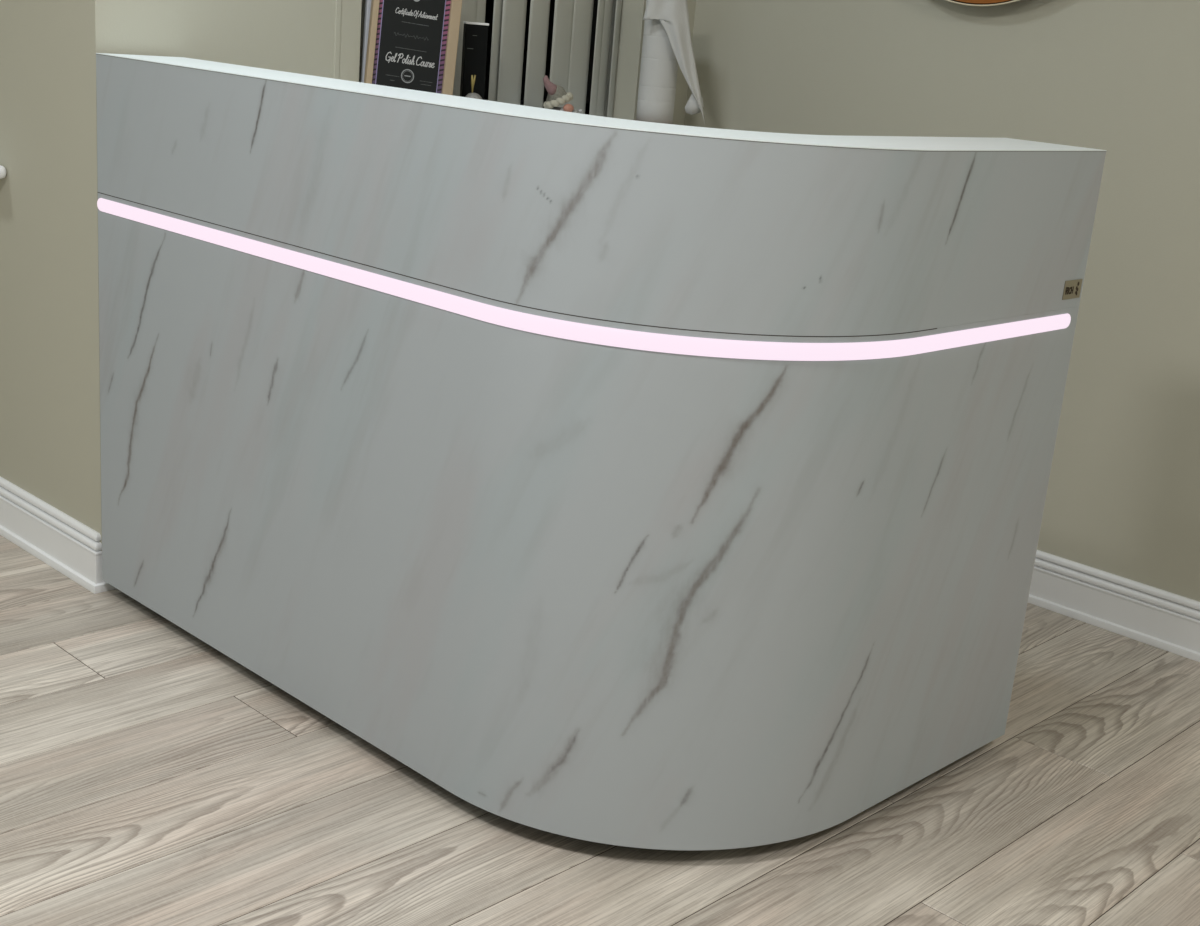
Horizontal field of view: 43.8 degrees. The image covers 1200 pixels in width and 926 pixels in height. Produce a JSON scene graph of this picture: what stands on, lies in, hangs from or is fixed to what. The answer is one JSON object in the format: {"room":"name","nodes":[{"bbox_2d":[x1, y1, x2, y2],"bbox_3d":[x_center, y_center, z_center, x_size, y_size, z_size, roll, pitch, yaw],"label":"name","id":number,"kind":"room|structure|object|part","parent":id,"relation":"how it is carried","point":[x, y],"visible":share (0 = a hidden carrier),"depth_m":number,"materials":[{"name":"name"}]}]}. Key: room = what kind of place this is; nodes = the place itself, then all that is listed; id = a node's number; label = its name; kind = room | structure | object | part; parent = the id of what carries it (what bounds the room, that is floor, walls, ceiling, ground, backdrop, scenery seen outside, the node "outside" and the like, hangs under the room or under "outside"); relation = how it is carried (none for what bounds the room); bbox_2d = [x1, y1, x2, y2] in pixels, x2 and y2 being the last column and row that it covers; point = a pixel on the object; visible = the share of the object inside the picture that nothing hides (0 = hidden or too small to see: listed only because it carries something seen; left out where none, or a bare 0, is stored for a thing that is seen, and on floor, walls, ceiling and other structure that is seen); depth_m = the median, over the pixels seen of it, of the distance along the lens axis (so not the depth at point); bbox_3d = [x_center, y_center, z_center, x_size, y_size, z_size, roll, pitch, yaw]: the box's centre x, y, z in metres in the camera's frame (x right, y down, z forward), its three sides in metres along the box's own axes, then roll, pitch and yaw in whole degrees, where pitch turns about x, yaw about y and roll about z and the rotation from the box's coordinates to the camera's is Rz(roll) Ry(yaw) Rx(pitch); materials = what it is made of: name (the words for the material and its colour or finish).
{"room":"salon","nodes":[
{"label":"salon","id":0,"kind":"room"},
{"bbox_2d":[0,0,55,507],"bbox_3d":[-1.751,-1.237,3.631,1.980,2.500,0.140,19,22,41],"label":"wall","id":1,"kind":"structure","parent":0,"point":[27,453],"depth_m":3.18,"materials":[{"name":"paint"}]},
{"bbox_2d":[0,165,5,178],"bbox_3d":[-1.573,-0.670,3.396,0.769,0.104,0.110,19,22,41],"label":"wall shelf","id":2,"kind":"object","parent":1,"relation":"attached to","point":[2,168],"visible":1,"depth_m":3.17,"materials":[{"name":"white"}]},
{"bbox_2d":[0,477,116,593],"bbox_3d":[-1.708,-0.089,3.961,2.190,0.126,0.373,19,22,41],"label":"baseboard","id":3,"kind":"structure","parent":1,"relation":"attached to","point":[62,542],"depth_m":3.25,"materials":[{"name":"white wood"}]},
{"bbox_2d":[45,0,695,550],"bbox_3d":[-0.420,-1.078,3.480,0.200,2.500,1.730,19,22,41],"label":"wall","id":4,"kind":"structure","parent":0,"point":[293,36],"depth_m":3.05,"materials":[{"name":"paint"}]},
{"bbox_2d":[333,0,341,78],"bbox_3d":[-0.534,-1.312,3.112,0.007,1.205,0.014,19,22,41],"label":"trim","id":5,"kind":"structure","parent":4,"relation":"attached to","point":[338,2],"depth_m":3.23,"materials":[{"name":"paint"}]},
{"bbox_2d":[484,0,597,114],"bbox_3d":[-0.304,-1.432,3.589,0.035,1.165,0.903,19,22,41],"label":"window","id":6,"kind":"structure","parent":4,"relation":"in","point":[489,3],"depth_m":3.88,"materials":[{"name":"black"}]},
{"bbox_2d":[359,0,621,117],"bbox_3d":[-0.231,-1.399,3.524,0.050,1.139,0.897,19,22,41],"label":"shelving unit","id":7,"kind":"object","parent":6,"relation":"attached to","point":[572,25],"visible":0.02,"depth_m":3.76,"materials":[{"name":"grey fabric"}]},
{"bbox_3d":[-0.305,-1.428,3.591,0.008,1.075,0.803,19,22,41],"label":"pane","id":8,"kind":"part","parent":6,"relation":"part of","materials":[{"name":"glass"}]},
{"bbox_3d":[-0.162,-0.824,3.677,0.320,0.026,1.167,19,22,41],"label":"trim","id":9,"kind":"structure","parent":4,"relation":"attached to","visible":0},
{"bbox_2d":[361,0,370,82],"bbox_3d":[-0.463,-0.920,3.340,0.158,0.306,0.028,-6,20,-33],"label":"photo frame","id":10,"kind":"object","parent":9,"relation":"on","point":[368,2],"visible":0.05,"depth_m":3.29,"materials":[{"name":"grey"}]},
{"bbox_2d":[364,0,461,94],"bbox_3d":[-0.414,-0.932,3.315,0.226,0.358,0.048,-2,18,-23],"label":"framed certificate","id":11,"kind":"object","parent":9,"relation":"on","point":[412,44],"visible":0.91,"depth_m":3.31,"materials":[{"name":"black paper"}]},
{"bbox_2d":[465,75,481,98],"bbox_3d":[-0.292,-0.836,3.438,0.045,0.111,0.045,19,22,41],"label":"ornament","id":12,"kind":"object","parent":9,"relation":"on","point":[470,95],"visible":0.35,"depth_m":3.42,"materials":[{"name":"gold metal"}]},
{"bbox_2d":[460,21,488,99],"bbox_3d":[-0.295,-0.910,3.485,0.054,0.226,0.037,1,17,-15],"label":"box","id":13,"kind":"object","parent":9,"relation":"on","point":[475,34],"visible":0.77,"depth_m":3.46,"materials":[{"name":"black"}]},
{"bbox_3d":[-0.286,-1.016,3.454,0.054,0.005,0.037,1,17,-15],"label":"lid","id":14,"kind":"part","parent":13,"relation":"part of","materials":[{"name":"white"}]},
{"bbox_2d":[543,75,582,113],"bbox_3d":[-0.091,-0.886,3.659,0.113,0.117,0.079,2,17,-10],"label":"gnome figurine","id":15,"kind":"object","parent":9,"relation":"on","point":[557,95],"visible":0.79,"depth_m":3.63,"materials":[{"name":"grey"}]},
{"bbox_3d":[-0.059,-0.866,3.695,0.013,0.019,0.044,17,20,35],"label":"arm","id":16,"kind":"part","parent":15,"relation":"part of"},
{"bbox_3d":[0.140,-0.878,3.883,0.132,0.014,0.132,19,22,41],"label":"holder","id":17,"kind":"object","parent":9,"relation":"on","visible":0},
{"bbox_2d":[636,0,704,123],"bbox_3d":[0.195,-1.037,3.817,0.181,0.336,0.128,6,16,2],"label":"statue","id":18,"kind":"object","parent":17,"relation":"on","point":[667,42],"visible":0.98,"depth_m":3.79,"materials":[{"name":"grey ceramic"}]},
{"bbox_2d":[0,535,1199,925],"bbox_3d":[-0.873,0.686,1.874,6.500,0.050,5.140,19,22,41],"label":"floor","id":19,"kind":"structure","parent":0,"point":[149,776],"depth_m":2.41,"materials":[{"name":"beige wood"}]},
{"bbox_2d":[96,53,1106,849],"bbox_3d":[-0.103,-0.120,2.800,1.584,1.100,0.962,19,22,41],"label":"reception desk","id":20,"kind":"object","parent":19,"relation":"on","point":[610,481],"visible":1,"depth_m":2.28,"materials":[{"name":"stone"}]},
{"bbox_3d":[-0.141,-0.440,2.389,1.845,0.260,0.658,8,17,11],"label":"panel","id":21,"kind":"part","parent":20,"relation":"part of","materials":[{"name":"stone"}]},
{"bbox_2d":[96,53,1106,150],"bbox_3d":[-0.058,-0.646,2.650,1.579,0.001,0.956,19,22,41],"label":"countertop","id":22,"kind":"structure","parent":20,"relation":"on","point":[871,142],"depth_m":2.25,"materials":[{"name":"white stone"}]},
{"bbox_3d":[0.728,-0.030,2.682,0.186,1.065,0.001,19,22,41],"label":"panel","id":23,"kind":"part","parent":20,"relation":"part of","materials":[{"name":"white stone"}]},
{"bbox_2d":[684,0,1199,601],"bbox_3d":[1.802,-0.655,2.690,4.620,2.500,0.120,19,22,41],"label":"wall","id":24,"kind":"structure","parent":0,"point":[1121,78],"depth_m":3.36,"materials":[{"name":"paint"}]},
{"bbox_2d":[946,0,1018,5],"bbox_3d":[0.897,-1.379,3.308,0.708,0.708,0.056,19,22,41],"label":"round wall mirror","id":25,"kind":"object","parent":24,"relation":"attached to","point":[962,2],"visible":1,"depth_m":3.38,"materials":[{"name":"brown mirror"}]},
{"bbox_2d":[1028,550,1199,661],"bbox_3d":[1.690,0.503,2.939,4.320,0.126,0.024,19,22,41],"label":"baseboard","id":26,"kind":"structure","parent":24,"relation":"attached to","point":[1162,619],"depth_m":3.40,"materials":[{"name":"white wood"}]}
]}

